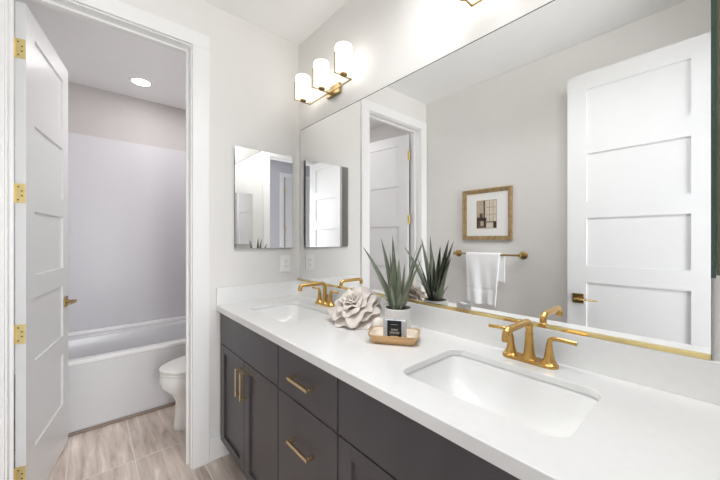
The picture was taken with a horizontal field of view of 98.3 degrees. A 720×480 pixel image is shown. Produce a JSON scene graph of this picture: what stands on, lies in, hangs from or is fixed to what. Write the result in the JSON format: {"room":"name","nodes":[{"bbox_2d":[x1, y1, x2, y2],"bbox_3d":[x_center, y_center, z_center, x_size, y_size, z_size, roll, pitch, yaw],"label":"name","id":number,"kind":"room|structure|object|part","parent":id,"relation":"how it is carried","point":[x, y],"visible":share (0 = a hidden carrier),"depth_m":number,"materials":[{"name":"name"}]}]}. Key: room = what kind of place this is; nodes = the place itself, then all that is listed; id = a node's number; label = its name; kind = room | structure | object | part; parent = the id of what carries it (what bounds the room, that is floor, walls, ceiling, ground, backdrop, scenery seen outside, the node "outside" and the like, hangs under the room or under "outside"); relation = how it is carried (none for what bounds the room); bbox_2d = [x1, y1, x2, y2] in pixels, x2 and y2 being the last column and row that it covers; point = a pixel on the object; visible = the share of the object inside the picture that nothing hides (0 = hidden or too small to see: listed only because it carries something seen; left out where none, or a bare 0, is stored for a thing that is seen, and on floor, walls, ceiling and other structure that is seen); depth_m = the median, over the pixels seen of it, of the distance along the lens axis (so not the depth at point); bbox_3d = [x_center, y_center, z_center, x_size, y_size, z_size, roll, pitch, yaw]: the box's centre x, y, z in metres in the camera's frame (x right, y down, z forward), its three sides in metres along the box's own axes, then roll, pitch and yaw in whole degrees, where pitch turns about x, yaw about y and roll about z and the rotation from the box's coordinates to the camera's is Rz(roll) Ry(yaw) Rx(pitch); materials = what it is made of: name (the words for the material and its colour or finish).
{"room":"bathroom","nodes":[
{"label":"bathroom","id":0,"kind":"room"},
{"bbox_2d":[14,32,14,95],"bbox_3d":[-1.523,-0.041,1.107,0.100,2.725,3.930,0,0,-41],"label":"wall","id":1,"kind":"structure","parent":0,"point":[14,32],"depth_m":2.06,"materials":[{"name":"paint"}]},
{"bbox_2d":[68,81,185,151],"bbox_3d":[-2.172,-0.026,3.082,1.518,2.695,0.100,0,0,-41],"label":"wall","id":2,"kind":"structure","parent":0,"point":[92,111],"depth_m":2.96,"materials":[{"name":"paint"}]},
{"bbox_2d":[14,96,185,363],"bbox_3d":[-1.865,-0.063,2.729,1.518,1.731,0.835,0,0,-41],"label":"shower surround","id":3,"kind":"object","parent":2,"relation":"attached to","point":[127,200],"visible":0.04,"depth_m":2.94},
{"bbox_2d":[14,405,246,479],"bbox_3d":[-0.857,1.351,0.944,2.550,0.060,5.050,0,0,-41],"label":"floor","id":4,"kind":"structure","parent":0,"point":[146,446],"depth_m":1.89,"materials":[{"name":"brown wood"}]},
{"bbox_2d":[14,319,185,449],"bbox_3d":[-1.860,1.070,2.724,1.512,0.479,0.825,0,0,-41],"label":"bathtub","id":5,"kind":"object","parent":4,"relation":"on","point":[113,374],"visible":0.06,"depth_m":2.34,"materials":[{"name":"white ceramic"}]},
{"bbox_2d":[14,402,174,453],"bbox_3d":[-1.585,1.313,2.409,1.518,0.016,0.028,0,0,-41],"label":"baseboard","id":6,"kind":"structure","parent":5,"relation":"attached to","point":[172,403],"depth_m":2.25,"materials":[{"name":"tile"}]},
{"bbox_2d":[14,315,185,368],"bbox_3d":[-1.888,0.819,2.756,1.518,0.032,0.765,0,0,-41],"label":"tub ledge","id":7,"kind":"object","parent":5,"relation":"on","point":[94,330],"visible":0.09,"depth_m":2.92,"materials":[{"name":"white ceramic"}]},
{"bbox_2d":[159,355,185,431],"bbox_3d":[-1.065,0.934,2.356,0.774,0.774,0.430,0,0,-41],"label":"toilet","id":8,"kind":"object","parent":4,"relation":"on","point":[172,373],"visible":0.24,"depth_m":2.12,"materials":[{"name":"white ceramic"}]},
{"bbox_3d":[-1.117,0.910,2.310,0.632,0.019,0.372,0,0,-41],"label":"seat","id":9,"kind":"part","parent":8,"relation":"part of","materials":[{"name":"white plastic"}]},
{"bbox_3d":[-1.117,0.884,2.310,0.636,0.028,0.376,0,0,-41],"label":"lid","id":10,"kind":"part","parent":8,"relation":"part of","materials":[{"name":"white ceramic"}]},
{"bbox_2d":[221,313,278,479],"bbox_3d":[-0.402,0.868,1.763,0.580,0.906,0.760,0,0,-41],"label":"vanity cabinet","id":11,"kind":"object","parent":4,"relation":"on","point":[249,360],"visible":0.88,"depth_m":1.55,"materials":[{"name":"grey wood"}]},
{"bbox_3d":[-0.709,0.916,1.747,0.008,0.488,0.251,0,0,-41],"label":"panel","id":12,"kind":"part","parent":11,"relation":"part of","materials":[{"name":"brown wood"}]},
{"bbox_3d":[-0.712,0.916,1.744,0.020,0.582,0.375,0,0,-41],"label":"door","id":13,"kind":"part","parent":11,"relation":"part of","materials":[{"name":"brown wood"}]},
{"bbox_3d":[-0.637,0.736,1.600,0.011,0.142,0.011,0,0,-41],"label":"pull handle","id":14,"kind":"part","parent":11,"relation":"part of","materials":[{"name":"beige metal"}]},
{"bbox_3d":[-0.596,0.736,1.552,0.011,0.142,0.011,0,0,-41],"label":"pull handle","id":15,"kind":"part","parent":11,"relation":"part of","materials":[{"name":"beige metal"}]},
{"bbox_3d":[-0.588,0.528,1.601,0.020,0.185,0.754,0,0,-41],"label":"drawer","id":16,"kind":"part","parent":11,"relation":"part of","materials":[{"name":"brown wood"}]},
{"bbox_3d":[-0.460,0.916,1.461,0.008,0.488,0.251,0,0,-41],"label":"panel","id":17,"kind":"part","parent":11,"relation":"part of","materials":[{"name":"brown wood"}]},
{"bbox_3d":[-0.463,0.916,1.459,0.020,0.582,0.375,0,0,-41],"label":"door","id":18,"kind":"part","parent":11,"relation":"part of","materials":[{"name":"brown wood"}]},
{"bbox_2d":[278,345,338,479],"bbox_3d":[-0.015,0.868,1.320,0.580,0.906,0.415,0,0,-41],"label":"drawers","id":19,"kind":"object","parent":4,"relation":"on","point":[308,434],"visible":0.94,"depth_m":1.14,"materials":[{"name":"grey wood"}]},
{"bbox_3d":[-0.230,0.769,1.133,0.011,0.011,0.142,0,0,-41],"label":"pull handle","id":20,"kind":"part","parent":19,"relation":"part of","materials":[{"name":"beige metal"}]},
{"bbox_3d":[-0.230,0.528,1.133,0.011,0.011,0.142,0,0,-41],"label":"pull handle","id":21,"kind":"part","parent":19,"relation":"part of","materials":[{"name":"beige metal"}]},
{"bbox_3d":[-0.201,0.528,1.158,0.020,0.185,0.409,0,0,-41],"label":"drawer","id":22,"kind":"part","parent":19,"relation":"part of","materials":[{"name":"brown wood"}]},
{"bbox_3d":[-0.201,0.916,1.158,0.020,0.582,0.409,0,0,-41],"label":"drawer","id":23,"kind":"part","parent":19,"relation":"part of","materials":[{"name":"brown wood"}]},
{"bbox_2d":[338,378,519,479],"bbox_3d":[0.383,0.868,0.863,0.580,0.906,0.796,0,0,-41],"label":"vanity cabinet","id":24,"kind":"object","parent":4,"relation":"on","point":[376,441],"visible":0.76,"depth_m":0.82,"materials":[{"name":"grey wood"}]},
{"bbox_3d":[0.071,0.916,0.853,0.008,0.488,0.269,0,0,-41],"label":"panel","id":25,"kind":"part","parent":24,"relation":"part of","materials":[{"name":"brown wood"}]},
{"bbox_3d":[0.068,0.916,0.851,0.020,0.582,0.393,0,0,-41],"label":"door","id":26,"kind":"part","parent":24,"relation":"part of","materials":[{"name":"brown wood"}]},
{"bbox_2d":[216,295,719,479],"bbox_3d":[0.003,0.412,1.310,0.566,0.034,2.008,0,0,-41],"label":"countertop","id":27,"kind":"structure","parent":24,"relation":"on","point":[633,431],"depth_m":0.72,"materials":[{"name":"white stone"}]},
{"bbox_2d":[255,304,328,321],"bbox_3d":[-0.385,0.482,1.734,0.364,0.134,0.492,0,0,-41],"label":"sink","id":28,"kind":"object","parent":27,"relation":"in","point":[287,313],"visible":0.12,"depth_m":1.92,"materials":[{"name":"white ceramic"}]},
{"bbox_2d":[298,282,337,306],"bbox_3d":[-0.247,0.324,1.879,0.228,0.141,0.220,0,0,-5],"label":"faucet","id":29,"kind":"object","parent":27,"relation":"on","point":[324,301],"visible":0.98,"depth_m":1.86,"materials":[{"name":"gold metal"}]},
{"bbox_3d":[-0.277,0.279,1.828,0.192,0.051,0.023,0,0,-41],"label":"spout","id":30,"kind":"part","parent":29,"relation":"part of","materials":[{"name":"gold metal"}]},
{"bbox_3d":[-0.213,0.345,1.884,0.050,0.082,0.050,0,0,-41],"label":"spout","id":31,"kind":"part","parent":29,"relation":"part of","materials":[{"name":"gold metal"}]},
{"bbox_3d":[-0.213,0.389,1.884,0.053,0.011,0.168,0,0,-41],"label":"plate","id":32,"kind":"part","parent":29,"relation":"part of","materials":[{"name":"gold metal"}]},
{"bbox_2d":[328,286,382,328],"bbox_3d":[-0.015,0.311,1.462,0.234,0.168,0.235,0,0,-19],"label":"flower","id":33,"kind":"object","parent":27,"relation":"on","point":[357,308],"visible":1,"depth_m":1.41,"materials":[{"name":"white ceramic"}]},
{"bbox_2d":[363,235,422,327],"bbox_3d":[0.136,0.188,1.381,0.130,0.413,0.318,0,0,-31],"label":"aloe","id":34,"kind":"object","parent":27,"relation":"on","point":[396,295],"visible":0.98,"depth_m":1.34,"materials":[{"name":"plant"}]},
{"bbox_2d":[368,326,419,345],"bbox_3d":[0.134,0.377,1.213,0.196,0.036,0.132,0,0,14],"label":"wooden tray","id":35,"kind":"object","parent":27,"relation":"on","point":[375,333],"visible":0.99,"depth_m":1.17,"materials":[{"name":"brown wood"}]},
{"bbox_2d":[372,317,382,325],"bbox_3d":[0.080,0.368,1.360,0.054,0.054,0.054,0,0,-41],"label":"decorative ball","id":36,"kind":"object","parent":35,"relation":"on","point":[377,321],"visible":0.56,"depth_m":1.34,"materials":[{"name":"white"}]},
{"bbox_2d":[383,317,406,336],"bbox_3d":[0.135,0.346,1.201,0.088,0.076,0.042,0,0,14],"label":"candle","id":37,"kind":"object","parent":35,"relation":"on","point":[395,327],"visible":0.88,"depth_m":1.18,"materials":[{"name":"clear glass"}]},
{"bbox_2d":[385,305,410,327],"bbox_3d":[0.164,0.343,1.338,0.112,0.103,0.112,0,0,-41],"label":"pot","id":38,"kind":"object","parent":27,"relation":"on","point":[391,311],"depth_m":1.30,"materials":[{"name":"white ceramic"}]},
{"bbox_2d":[406,355,597,437],"bbox_3d":[0.372,0.482,0.867,0.364,0.134,0.492,0,0,-41],"label":"sink","id":39,"kind":"object","parent":27,"relation":"in","point":[544,407],"visible":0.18,"depth_m":0.96,"materials":[{"name":"white ceramic"}]},
{"bbox_2d":[488,319,577,369],"bbox_3d":[0.515,0.324,1.005,0.228,0.141,0.220,0,0,-5],"label":"faucet","id":40,"kind":"object","parent":27,"relation":"on","point":[528,356],"visible":1,"depth_m":0.98,"materials":[{"name":"gold metal"}]},
{"bbox_3d":[0.489,0.313,1.078,0.015,0.029,0.082,0,0,-43],"label":"lever","id":41,"kind":"part","parent":40,"relation":"part of","materials":[{"name":"gold metal"}]},
{"bbox_3d":[0.485,0.279,0.954,0.192,0.051,0.023,0,0,-41],"label":"spout","id":42,"kind":"part","parent":40,"relation":"part of","materials":[{"name":"gold metal"}]},
{"bbox_3d":[0.549,0.345,1.010,0.050,0.082,0.050,0,0,-41],"label":"spout","id":43,"kind":"part","parent":40,"relation":"part of","materials":[{"name":"gold metal"}]},
{"bbox_3d":[0.549,0.389,1.010,0.053,0.011,0.168,0,0,-41],"label":"plate","id":44,"kind":"part","parent":40,"relation":"part of","materials":[{"name":"gold metal"}]},
{"bbox_3d":[0.609,0.313,0.941,0.015,0.029,0.082,0,0,-39],"label":"lever","id":45,"kind":"part","parent":40,"relation":"part of","materials":[{"name":"gold metal"}]},
{"bbox_2d":[14,0,347,109],"bbox_3d":[-0.857,-1.429,0.944,2.550,0.110,5.050,0,0,-41],"label":"ceiling","id":46,"kind":"structure","parent":0,"point":[94,55],"depth_m":2.19,"materials":[{"name":"paint"}]},
{"bbox_2d":[128,77,152,86],"bbox_3d":[-1.909,-1.371,2.714,0.180,0.005,0.180,0,0,-41],"label":"recessed light","id":47,"kind":"object","parent":46,"relation":"in","point":[138,81],"visible":1,"depth_m":2.70,"materials":[{"name":"white plastic"}]},
{"bbox_2d":[119,0,298,437],"bbox_3d":[-1.051,-0.041,1.797,1.518,2.725,0.110,0,0,-41],"label":"wall","id":48,"kind":"structure","parent":0,"point":[253,70],"depth_m":1.95,"materials":[{"name":"paint"}]},
{"bbox_2d":[14,1,76,479],"bbox_3d":[-1.748,0.107,1.731,0.155,2.412,0.700,0,0,-31],"label":"door","id":49,"kind":"structure","parent":48,"relation":"in","point":[41,78],"depth_m":1.61,"materials":[{"name":"paint"}]},
{"bbox_3d":[-1.877,0.396,1.986,0.008,0.064,0.064,0,0,-31],"label":"handle","id":50,"kind":"part","parent":49,"relation":"part of","materials":[{"name":"gold metal"}]},
{"bbox_2d":[0,0,208,479],"bbox_3d":[-1.275,0.061,1.600,0.897,2.521,0.144,0,0,-41],"label":"door frame","id":51,"kind":"structure","parent":48,"relation":"attached to","point":[199,42],"depth_m":1.78,"materials":[{"name":"paint"}]},
{"bbox_2d":[209,434,228,461],"bbox_3d":[-0.847,1.254,1.893,0.132,0.135,0.014,0,0,-41],"label":"baseboard","id":52,"kind":"structure","parent":48,"relation":"attached to","point":[217,449],"depth_m":1.87,"materials":[{"name":"paint"}]},
{"bbox_2d":[216,280,297,304],"bbox_3d":[-0.658,0.344,2.053,0.548,0.101,0.019,0,0,-41],"label":"side splash","id":53,"kind":"object","parent":48,"relation":"attached to","point":[234,294],"visible":1,"depth_m":2.02,"materials":[{"name":"white stone"}]},
{"bbox_2d":[234,146,292,248],"bbox_3d":[-0.634,-0.264,2.076,0.401,0.640,0.018,0,0,-41],"label":"medicine cabinet","id":54,"kind":"object","parent":48,"relation":"attached to","point":[263,181],"visible":1,"depth_m":2.06,"materials":[{"name":"silver metal"}]},
{"bbox_3d":[-0.636,-0.264,2.078,0.393,0.632,0.013,0,0,-41],"label":"cabinet frame","id":55,"kind":"part","parent":54,"relation":"part of","materials":[{"name":"silver metal"}]},
{"bbox_2d":[281,255,289,271],"bbox_3d":[-0.521,0.169,2.180,0.072,0.116,0.009,0,0,-41],"label":"electrical outlet","id":56,"kind":"object","parent":48,"relation":"attached to","point":[285,259],"visible":1,"depth_m":2.17,"materials":[{"name":"white plastic"}]},
{"bbox_2d":[284,259,287,267],"bbox_3d":[-0.519,0.169,2.179,0.033,0.066,0.002,0,0,-41],"label":"receptacle","id":57,"kind":"object","parent":56,"relation":"attached to","point":[285,260],"depth_m":2.18,"materials":[{"name":"white plastic"}]},
{"bbox_2d":[299,0,719,360],"bbox_3d":[-0.303,-0.041,2.170,0.100,2.725,3.930,0,0,-41],"label":"wall","id":58,"kind":"structure","parent":0,"point":[390,40],"depth_m":1.56,"materials":[{"name":"paint"}]},
{"bbox_2d":[294,41,351,104],"bbox_3d":[-0.215,-0.970,1.869,0.163,0.171,0.520,0,0,-41],"label":"vanity light","id":59,"kind":"object","parent":58,"relation":"attached to","point":[342,54],"visible":1,"depth_m":1.82,"materials":[{"name":"white glass"}]},
{"bbox_3d":[-0.374,-0.943,2.013,0.111,0.111,0.007,0,0,-41],"label":"arm","id":60,"kind":"part","parent":59,"relation":"part of","materials":[{"name":"gold metal"}]},
{"bbox_3d":[-0.369,-0.980,2.018,0.094,0.151,0.094,0,0,-41],"label":"lamp shade","id":61,"kind":"part","parent":59,"relation":"part of","materials":[{"name":"white glass"}]},
{"bbox_3d":[-0.234,-0.943,1.852,0.111,0.111,0.007,0,0,-41],"label":"arm","id":62,"kind":"part","parent":59,"relation":"part of","materials":[{"name":"gold metal"}]},
{"bbox_3d":[-0.229,-0.980,1.857,0.094,0.151,0.094,0,0,-41],"label":"lamp shade","id":63,"kind":"part","parent":59,"relation":"part of","materials":[{"name":"white glass"}]},
{"bbox_3d":[-0.161,-0.915,1.916,0.020,0.060,0.128,0,0,-41],"label":"plate","id":64,"kind":"part","parent":59,"relation":"part of","materials":[{"name":"gold metal"}]},
{"bbox_3d":[-0.095,-0.943,1.692,0.111,0.111,0.007,0,0,-41],"label":"arm","id":65,"kind":"part","parent":59,"relation":"part of","materials":[{"name":"gold metal"}]},
{"bbox_3d":[-0.089,-0.980,1.696,0.094,0.151,0.094,0,0,-41],"label":"lamp shade","id":66,"kind":"part","parent":59,"relation":"part of","materials":[{"name":"white glass"}]},
{"bbox_2d":[453,0,482,6],"bbox_3d":[0.541,-0.970,1.003,0.163,0.171,0.520,0,0,-41],"label":"vanity light","id":67,"kind":"object","parent":58,"relation":"attached to","point":[468,2],"visible":1,"depth_m":1.17,"materials":[{"name":"gold metal"}]},
{"bbox_2d":[297,0,710,360],"bbox_3d":[0.204,-0.243,1.501,0.014,1.072,1.976,0,0,-41],"label":"wall mirror","id":68,"kind":"object","parent":58,"relation":"attached to","point":[551,169],"visible":0.88,"depth_m":1.03,"materials":[{"name":"silver mirror"}]},
{"bbox_2d":[298,280,719,404],"bbox_3d":[0.210,0.344,1.490,0.019,0.101,2.008,0,0,-41],"label":"backsplash","id":69,"kind":"structure","parent":58,"relation":"attached to","point":[687,376],"depth_m":0.92,"materials":[{"name":"white stone"}]},
{"bbox_2d":[711,0,719,277],"bbox_3d":[0.673,-0.264,0.577,0.401,0.640,0.026,0,0,-41],"label":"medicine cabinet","id":70,"kind":"object","parent":58,"relation":"attached to","point":[715,4],"visible":1,"depth_m":0.45,"materials":[{"name":"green mirror"}]},
{"bbox_3d":[0.666,-0.264,0.585,0.401,0.640,0.005,0,0,-41],"label":"mirror door","id":71,"kind":"part","parent":70,"relation":"part of","materials":[{"name":"silver metal"}]},
{"bbox_3d":[0.674,-0.264,0.575,0.393,0.632,0.020,0,0,-41],"label":"cabinet frame","id":72,"kind":"part","parent":70,"relation":"part of","materials":[{"name":"green metal"}]}
]}

